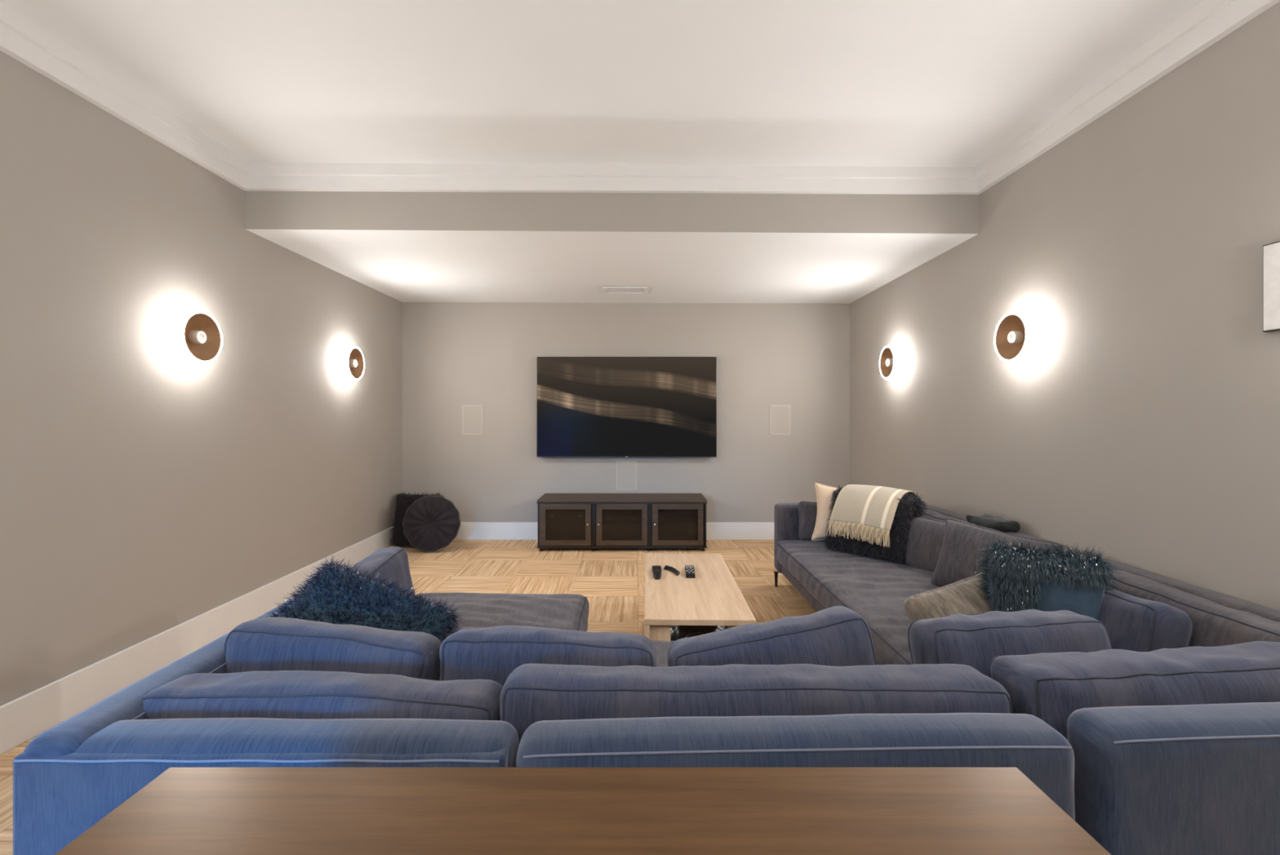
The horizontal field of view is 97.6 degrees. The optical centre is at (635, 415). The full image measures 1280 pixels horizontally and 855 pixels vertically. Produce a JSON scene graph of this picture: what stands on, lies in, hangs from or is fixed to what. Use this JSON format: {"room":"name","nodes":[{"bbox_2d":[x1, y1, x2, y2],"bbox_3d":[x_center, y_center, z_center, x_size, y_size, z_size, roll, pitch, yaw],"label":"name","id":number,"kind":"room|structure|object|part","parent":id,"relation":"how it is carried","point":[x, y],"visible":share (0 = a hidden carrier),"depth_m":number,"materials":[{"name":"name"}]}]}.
{"room":"home theater","nodes":[
{"label":"home theater","id":0,"kind":"room"},
{"bbox_2d":[0,50,401,706],"bbox_3d":[-2.506,-0.225,1.585,0.120,3.050,8.811,0,0,0],"label":"wall","id":1,"kind":"structure","parent":0,"point":[144,491],"depth_m":2.81,"materials":[{"name":"beige paint"}]},
{"bbox_2d":[0,0,250,191],"bbox_3d":[-2.415,-1.486,0.403,0.062,0.161,6.206,0,0,0],"label":"trim","id":2,"kind":"structure","parent":1,"relation":"attached to","point":[21,38],"depth_m":2.55,"materials":[{"name":"white paint"}]},
{"bbox_2d":[164,310,222,364],"bbox_3d":[-2.393,-0.424,3.035,0.104,0.289,0.289,0,0,0],"label":"wall sconce","id":3,"kind":"object","parent":1,"relation":"attached to","point":[191,336],"visible":1,"depth_m":3.00,"materials":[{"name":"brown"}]},
{"bbox_3d":[-2.370,-0.424,3.035,0.059,0.258,0.258,0,0,0],"label":"lamp shade","id":4,"kind":"part","parent":3,"relation":"part of","materials":[{"name":"brown metal"}]},
{"bbox_2d":[0,526,393,754],"bbox_3d":[-2.438,1.209,1.577,0.016,0.182,8.555,0,0,0],"label":"baseboard","id":5,"kind":"structure","parent":1,"relation":"attached to","point":[24,717],"depth_m":2.76,"materials":[{"name":"white paint"}]},
{"bbox_2d":[330,557,338,565],"bbox_3d":[-2.427,1.195,4.520,0.006,0.072,0.116,0,0,0],"label":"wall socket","id":6,"kind":"object","parent":1,"relation":"attached to","point":[335,559],"visible":0.38,"depth_m":4.53,"materials":[{"name":"white plastic"}]},
{"bbox_2d":[336,346,364,380],"bbox_3d":[-2.393,-0.437,4.700,0.104,0.289,0.289,0,0,0],"label":"wall sconce","id":7,"kind":"object","parent":1,"relation":"attached to","point":[350,364],"visible":1,"depth_m":4.66,"materials":[{"name":"beige metal"}]},
{"bbox_3d":[-2.370,-0.437,4.700,0.059,0.258,0.258,0,0,0],"label":"lamp shade","id":8,"kind":"part","parent":7,"relation":"part of","materials":[{"name":"brown metal"}]},
{"bbox_2d":[0,539,816,854],"bbox_3d":[-0.098,1.350,1.585,4.936,0.100,8.811,0,0,0],"label":"floor","id":9,"kind":"structure","parent":0,"point":[612,580],"depth_m":4.51,"materials":[{"name":"wood"}]},
{"bbox_2d":[12,591,589,854],"bbox_3d":[-0.761,0.986,2.025,1.067,0.629,1.753,0,0,0],"label":"sofa","id":10,"kind":"object","parent":9,"relation":"on","point":[77,771],"visible":0.34,"depth_m":1.18,"materials":[{"name":"blue fabric"}]},
{"bbox_3d":[-0.777,0.946,1.200,1.018,0.488,0.100,0,0,0],"label":"panel","id":11,"kind":"part","parent":10,"relation":"part of","materials":[{"name":"blue fabric"}]},
{"bbox_3d":[-0.733,0.840,1.224,0.946,0.323,0.146,0,0,0],"label":"backrest","id":12,"kind":"part","parent":10,"relation":"part of","materials":[{"name":"blue fabric"}]},
{"bbox_2d":[142,670,502,719],"bbox_3d":[-0.764,0.785,1.394,0.880,0.267,0.213,0,0,2],"label":"cushion","id":13,"kind":"object","parent":10,"relation":"on","point":[277,694],"visible":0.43,"depth_m":1.34,"materials":[{"name":"blue fabric"}]},
{"bbox_2d":[224,617,441,679],"bbox_3d":[-0.880,0.752,1.639,0.617,0.301,0.225,0,0,3],"label":"cushion","id":14,"kind":"object","parent":10,"relation":"on","point":[265,643],"visible":0.48,"depth_m":1.57,"materials":[{"name":"blue fabric"}]},
{"bbox_2d":[260,554,463,642],"bbox_3d":[-0.945,0.741,1.885,0.638,0.469,0.436,0,0,10],"label":"throw pillow","id":15,"kind":"object","parent":10,"relation":"on","point":[337,594],"visible":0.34,"depth_m":1.91,"materials":[{"name":"teal fabric"}]},
{"bbox_2d":[351,546,415,595],"bbox_3d":[-1.064,0.758,2.170,0.211,0.342,0.792,0,0,-4],"label":"cushion","id":16,"kind":"object","parent":10,"relation":"on","point":[389,562],"visible":0.18,"depth_m":2.35,"materials":[{"name":"fabric"}]},
{"bbox_2d":[415,591,589,679],"bbox_3d":[-0.691,0.971,2.096,0.926,0.235,1.610,0,0,0],"label":"seat cushion","id":17,"kind":"object","parent":10,"relation":"on","point":[570,611],"depth_m":2.56,"materials":[{"name":"blue fabric"}]},
{"bbox_2d":[389,490,444,547],"bbox_3d":[-2.167,1.037,5.564,0.528,0.570,0.259,0,0,7],"label":"throw pillow","id":18,"kind":"object","parent":9,"relation":"on","point":[403,501],"visible":0.48,"depth_m":5.52,"materials":[{"name":"black fabric"}]},
{"bbox_2d":[402,495,461,551],"bbox_3d":[-1.945,1.028,5.360,0.529,0.525,0.210,0,0,-9],"label":"round pillow","id":19,"kind":"object","parent":9,"relation":"on","point":[431,523],"visible":1,"depth_m":5.30,"materials":[{"name":"black fabric"}]},
{"bbox_2d":[54,767,1111,854],"bbox_3d":[-0.067,0.930,0.536,1.350,0.740,0.713,0,0,0],"label":"console table","id":20,"kind":"object","parent":9,"relation":"on","point":[182,811],"visible":1,"depth_m":0.79,"materials":[{"name":"brown wood"}]},
{"bbox_2d":[536,493,706,551],"bbox_3d":[-0.127,1.054,5.565,1.628,0.493,0.510,0,0,0],"label":"media cabinet","id":21,"kind":"object","parent":9,"relation":"on","point":[593,521],"visible":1,"depth_m":5.34,"materials":[{"name":"brown wood"}]},
{"bbox_3d":[-0.668,1.042,5.341,0.491,0.397,0.018,0,0,0],"label":"door","id":22,"kind":"part","parent":21,"relation":"part of","materials":[{"name":"brown wood"}]},
{"bbox_3d":[-0.666,1.042,5.344,0.380,0.295,0.004,0,0,0],"label":"glass panel","id":23,"kind":"part","parent":21,"relation":"part of","materials":[{"name":"black glass"}]},
{"bbox_3d":[-0.129,1.042,5.341,0.490,0.397,0.018,0,0,0],"label":"door","id":24,"kind":"part","parent":21,"relation":"part of","materials":[{"name":"brown wood"}]},
{"bbox_3d":[-0.126,1.042,5.344,0.380,0.295,0.004,0,0,0],"label":"glass panel","id":25,"kind":"part","parent":21,"relation":"part of","materials":[{"name":"black glass"}]},
{"bbox_3d":[0.404,1.042,5.341,0.490,0.397,0.018,0,0,0],"label":"door","id":26,"kind":"part","parent":21,"relation":"part of","materials":[{"name":"brown wood"}]},
{"bbox_3d":[0.407,1.042,5.344,0.381,0.295,0.004,0,0,0],"label":"glass panel","id":27,"kind":"part","parent":21,"relation":"part of","materials":[{"name":"black glass"}]},
{"bbox_2d":[670,625,728,640],"bbox_3d":[0.302,1.164,2.976,0.360,0.313,0.418,0,0,-4],"label":"leather bag","id":28,"kind":"object","parent":9,"relation":"on","point":[677,632],"visible":0.16,"depth_m":2.80,"materials":[{"name":"black leather"}]},
{"bbox_3d":[0.314,1.114,2.776,0.232,0.102,0.016,0,0,-4],"label":"handle","id":29,"kind":"part","parent":28,"relation":"part of","materials":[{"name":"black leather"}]},
{"bbox_2d":[644,553,755,640],"bbox_3d":[0.305,1.110,3.130,0.504,0.380,1.210,0,0,1],"label":"coffee table","id":30,"kind":"object","parent":9,"relation":"on","point":[712,597],"visible":0.63,"depth_m":2.85,"materials":[{"name":"brown wood"}]},
{"bbox_2d":[652,565,661,579],"bbox_3d":[0.126,0.908,3.250,0.055,0.024,0.218,0,0,1],"label":"remote control","id":31,"kind":"object","parent":30,"relation":"on","point":[656,570],"visible":1,"depth_m":3.21,"materials":[{"name":"black plastic"}]},
{"bbox_3d":[0.102,1.124,2.587,0.120,0.352,0.115,0,0,1],"label":"leg","id":32,"kind":"part","parent":30,"relation":"part of","materials":[{"name":"brown wood"}]},
{"bbox_2d":[663,564,679,575],"bbox_3d":[0.219,0.911,3.302,0.047,0.018,0.194,0,0,-27],"label":"remote control","id":33,"kind":"object","parent":30,"relation":"on","point":[669,568],"visible":1,"depth_m":3.30,"materials":[{"name":"black plastic"}]},
{"bbox_2d":[684,564,695,577],"bbox_3d":[0.320,0.909,3.275,0.053,0.022,0.213,0,0,4],"label":"remote control","id":34,"kind":"object","parent":30,"relation":"on","point":[690,570],"visible":1,"depth_m":3.23,"materials":[{"name":"black plastic"}]},
{"bbox_2d":[515,640,1075,820],"bbox_3d":[0.333,0.987,1.742,1.203,0.627,1.180,0,0,-2],"label":"sofa","id":35,"kind":"object","parent":9,"relation":"on","point":[1025,742],"visible":0.29,"depth_m":1.18,"materials":[{"name":"blue fabric"}]},
{"bbox_2d":[439,625,657,685],"bbox_3d":[-0.249,0.766,1.637,0.630,0.286,0.208,0,0,-1],"label":"cushion","id":36,"kind":"object","parent":35,"relation":"on","point":[493,653],"visible":0.38,"depth_m":1.57,"materials":[{"name":"blue fabric"}]},
{"bbox_2d":[651,640,675,666],"bbox_3d":[0.331,0.992,1.818,1.200,0.161,1.028,0,0,-2],"label":"seat cushion","id":37,"kind":"object","parent":35,"relation":"on","point":[661,646],"depth_m":2.18,"materials":[{"name":"fabric"}]},
{"bbox_2d":[499,662,1012,743],"bbox_3d":[0.304,0.775,1.415,1.270,0.285,0.225,0,0,-3],"label":"cushion","id":38,"kind":"object","parent":35,"relation":"on","point":[532,692],"visible":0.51,"depth_m":1.35,"materials":[{"name":"blue fabric"}]},
{"bbox_2d":[666,605,877,666],"bbox_3d":[0.402,0.757,1.659,0.617,0.353,0.217,0,0,-3],"label":"cushion","id":39,"kind":"object","parent":35,"relation":"on","point":[836,635],"visible":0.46,"depth_m":1.60,"materials":[{"name":"blue fabric"}]},
{"bbox_3d":[0.345,0.932,1.227,1.198,0.519,0.146,0,0,-2],"label":"backrest","id":40,"kind":"part","parent":35,"relation":"part of","materials":[{"name":"blue fabric"}]},
{"bbox_2d":[907,608,1113,676],"bbox_3d":[1.131,0.753,1.700,0.565,0.303,0.236,0,0,-5],"label":"cushion","id":41,"kind":"object","parent":35,"relation":"on","point":[973,640],"visible":0.4,"depth_m":1.63,"materials":[{"name":"blue fabric"}]},
{"bbox_2d":[773,502,1279,854],"bbox_3d":[1.612,0.982,2.758,1.237,0.637,3.163,0,0,0],"label":"sofa","id":42,"kind":"object","parent":9,"relation":"on","point":[1202,779],"visible":0.41,"depth_m":1.20,"materials":[{"name":"fabric"}]},
{"bbox_3d":[1.070,1.244,4.255,0.044,0.112,0.044,0,0,0],"label":"leg","id":43,"kind":"part","parent":42,"relation":"part of","materials":[{"name":"black wood"}]},
{"bbox_3d":[1.640,0.928,4.255,1.152,0.528,0.165,0,0,0],"label":"arm","id":44,"kind":"part","parent":42,"relation":"part of"},
{"bbox_2d":[798,500,827,541],"bbox_3d":[1.329,0.770,4.084,0.266,0.286,0.114,0,0,8],"label":"throw pillow","id":45,"kind":"object","parent":42,"relation":"on","point":[807,510],"visible":0.55,"depth_m":4.05,"materials":[{"name":"grey fabric"}]},
{"bbox_2d":[811,482,837,540],"bbox_3d":[1.460,0.695,3.928,0.428,0.426,0.214,0,0,18],"label":"throw pillow","id":46,"kind":"object","parent":42,"relation":"on","point":[824,495],"visible":0.38,"depth_m":3.91,"materials":[{"name":"beige fabric"}]},
{"bbox_2d":[773,540,941,664],"bbox_3d":[1.540,0.981,2.779,1.064,0.189,2.746,0,0,0],"label":"seat cushion","id":47,"kind":"object","parent":42,"relation":"on","point":[877,591],"depth_m":3.02,"materials":[{"name":"grey fabric"}]},
{"bbox_2d":[822,484,928,565],"bbox_3d":[1.529,0.708,3.610,0.325,0.496,0.661,0,0,-35],"label":"throw pillow","id":48,"kind":"object","parent":42,"relation":"on","point":[908,508],"visible":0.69,"depth_m":3.42,"materials":[{"name":"black fabric"}]},
{"bbox_2d":[826,484,916,546],"bbox_3d":[1.549,0.630,3.634,0.405,0.334,0.444,0,0,-36],"label":"throw blanket","id":49,"kind":"object","parent":48,"relation":"on","point":[868,506],"visible":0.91,"depth_m":3.55,"materials":[{"name":"beige fabric"}]},
{"bbox_2d":[905,515,946,572],"bbox_3d":[1.775,0.767,3.200,0.224,0.324,0.535,0,0,-22],"label":"sofa pillow","id":50,"kind":"object","parent":42,"relation":"on","point":[926,535],"visible":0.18,"depth_m":3.23,"materials":[{"name":"grey fabric"}]},
{"bbox_2d":[902,571,991,622],"bbox_3d":[1.359,0.814,2.230,0.544,0.359,0.284,0,0,-18],"label":"sofa pillow","id":51,"kind":"object","parent":42,"relation":"on","point":[960,597],"visible":0.28,"depth_m":2.18,"materials":[{"name":"beige fabric"}]},
{"bbox_2d":[966,513,1020,532],"bbox_3d":[2.100,0.633,3.299,0.185,0.078,0.270,0,0,0],"label":"folded cloth","id":52,"kind":"object","parent":42,"relation":"on","point":[1000,523],"visible":0.91,"depth_m":3.20,"materials":[{"name":"fabric"}]},
{"bbox_2d":[922,508,1066,553],"bbox_3d":[1.966,0.776,3.282,0.221,0.290,1.574,0,0,-1],"label":"cushion","id":53,"kind":"object","parent":42,"relation":"on","point":[931,513],"visible":0.06,"depth_m":3.60,"materials":[{"name":"grey fabric"}]},
{"bbox_2d":[930,518,1062,586],"bbox_3d":[1.788,0.751,2.800,0.308,0.400,0.537,0,0,-38],"label":"sofa pillow","id":54,"kind":"object","parent":42,"relation":"on","point":[956,562],"visible":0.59,"depth_m":2.81,"materials":[{"name":"fabric"}]},
{"bbox_2d":[973,534,1124,620],"bbox_3d":[1.548,0.703,2.130,0.483,0.486,0.297,0,0,14],"label":"throw pillow","id":55,"kind":"object","parent":42,"relation":"on","point":[1021,578],"visible":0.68,"depth_m":2.05,"materials":[{"name":"teal fabric"}]},
{"bbox_2d":[988,640,1279,739],"bbox_3d":[1.470,0.772,1.474,1.024,0.309,0.239,0,0,-4],"label":"cushion","id":56,"kind":"object","parent":42,"relation":"on","point":[1049,686],"visible":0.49,"depth_m":1.39,"materials":[{"name":"blue fabric"}]},
{"bbox_2d":[1097,586,1194,651],"bbox_3d":[1.733,0.774,2.132,0.214,0.300,0.613,0,0,-3],"label":"cushion","id":57,"kind":"object","parent":42,"relation":"on","point":[1132,623],"visible":0.21,"depth_m":1.86,"materials":[{"name":"blue fabric"}]},
{"bbox_3d":[1.546,0.928,1.272,1.103,0.526,0.147,0,0,-3],"label":"backrest","id":58,"kind":"part","parent":42,"relation":"part of","materials":[{"name":"blue fabric"}]},
{"bbox_2d":[1110,569,1279,646],"bbox_3d":[1.951,0.775,1.897,0.220,0.288,0.931,0,0,-1],"label":"sofa backrest","id":59,"kind":"object","parent":42,"relation":"on","point":[1215,624],"visible":0.36,"depth_m":1.85,"materials":[{"name":"grey fabric"}]},
{"bbox_2d":[0,0,1203,167],"bbox_3d":[-0.098,-1.653,0.493,4.696,0.194,6.386,0,0,0],"label":"ceiling","id":60,"kind":"structure","parent":0,"point":[710,82],"depth_m":2.56,"materials":[{"name":"white paint"}]},
{"bbox_2d":[244,191,978,233],"bbox_3d":[-0.098,-1.383,3.588,4.699,0.433,0.004,0,0,-2],"label":"wall","id":61,"kind":"structure","parent":0,"point":[264,210],"depth_m":3.58,"materials":[{"name":"beige paint"}]},
{"bbox_2d":[246,162,981,194],"bbox_3d":[-0.098,-1.506,3.555,4.701,0.203,0.062,0,0,-2],"label":"trim","id":62,"kind":"structure","parent":61,"relation":"attached to","point":[264,176],"depth_m":3.54,"materials":[{"name":"white paint"}]},
{"bbox_2d":[246,229,978,303],"bbox_3d":[-0.098,-1.454,4.691,4.696,0.573,2.361,0,0,0],"label":"ceiling","id":63,"kind":"structure","parent":0,"point":[402,265],"depth_m":4.34,"materials":[{"name":"white paint"}]},
{"bbox_2d":[602,286,647,293],"bbox_3d":[-0.097,-1.176,5.260,0.414,0.013,0.260,0,0,0],"label":"ceiling vent","id":64,"kind":"object","parent":63,"relation":"in","point":[606,290],"visible":1,"depth_m":5.25,"materials":[{"name":"white paint"}]},
{"bbox_2d":[401,302,849,522],"bbox_3d":[-0.098,-0.225,5.931,4.696,3.050,0.120,0,0,0],"label":"wall","id":65,"kind":"structure","parent":0,"point":[455,354],"depth_m":5.87,"materials":[{"name":"beige paint"}]},
{"bbox_2d":[462,404,483,434],"bbox_3d":[-1.705,0.045,5.868,0.214,0.304,0.006,0,0,0],"label":"wall speaker","id":66,"kind":"object","parent":65,"relation":"attached to","point":[472,415],"visible":1,"depth_m":5.87},
{"bbox_2d":[453,522,773,539],"bbox_3d":[-0.098,1.209,5.863,4.696,0.182,0.016,0,0,0],"label":"baseboard","id":67,"kind":"structure","parent":65,"relation":"attached to","point":[467,531],"depth_m":5.86,"materials":[{"name":"white paint"}]},
{"bbox_2d":[536,356,716,457],"bbox_3d":[-0.090,-0.088,5.827,1.861,1.037,0.081,0,0,0],"label":"television","id":68,"kind":"object","parent":65,"relation":"attached to","point":[587,406],"visible":1,"depth_m":5.79,"materials":[{"name":"black plastic"}]},
{"bbox_2d":[616,461,636,490],"bbox_3d":[-0.094,0.632,5.868,0.214,0.304,0.006,0,0,0],"label":"wall speaker","id":69,"kind":"object","parent":65,"relation":"attached to","point":[626,471],"visible":1,"depth_m":5.87},
{"bbox_2d":[769,404,790,434],"bbox_3d":[1.517,0.045,5.868,0.214,0.304,0.006,0,0,0],"label":"wall speaker","id":70,"kind":"object","parent":65,"relation":"attached to","point":[780,415],"visible":1,"depth_m":5.87},
{"bbox_2d":[849,1,1279,611],"bbox_3d":[2.310,-0.225,1.585,0.120,3.050,8.811,0,0,0],"label":"wall","id":71,"kind":"structure","parent":0,"point":[1143,428],"depth_m":2.58,"materials":[{"name":"beige paint"}]},
{"bbox_2d":[879,345,905,379],"bbox_3d":[2.197,-0.452,4.780,0.104,0.289,0.289,0,0,0],"label":"wall sconce","id":72,"kind":"object","parent":71,"relation":"attached to","point":[892,357],"visible":1,"depth_m":4.73,"materials":[{"name":"beige metal"}]},
{"bbox_3d":[2.174,-0.452,4.780,0.059,0.258,0.258,0,0,0],"label":"lamp shade","id":73,"kind":"part","parent":72,"relation":"part of","materials":[{"name":"brown metal"}]},
{"bbox_2d":[994,311,1044,362],"bbox_3d":[2.197,-0.448,3.206,0.104,0.289,0.289,0,0,0],"label":"wall sconce","id":74,"kind":"object","parent":71,"relation":"attached to","point":[1019,335],"visible":1,"depth_m":3.17,"materials":[{"name":"beige metal"}]},
{"bbox_3d":[2.174,-0.448,3.206,0.059,0.258,0.258,0,0,0],"label":"lamp shade","id":75,"kind":"part","parent":74,"relation":"part of","materials":[{"name":"brown metal"}]},
{"bbox_2d":[975,0,1279,192],"bbox_3d":[2.219,-1.526,0.483,0.062,0.163,6.366,0,0,0],"label":"trim","id":76,"kind":"structure","parent":71,"relation":"attached to","point":[1210,21],"depth_m":2.50,"materials":[{"name":"white paint"}]},
{"bbox_2d":[1262,240,1279,332],"bbox_3d":[2.239,-0.450,1.885,0.022,0.308,0.214,0,0,0],"label":"picture","id":77,"kind":"object","parent":71,"relation":"attached to","point":[1271,251],"visible":1,"depth_m":1.96,"materials":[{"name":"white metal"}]}
]}

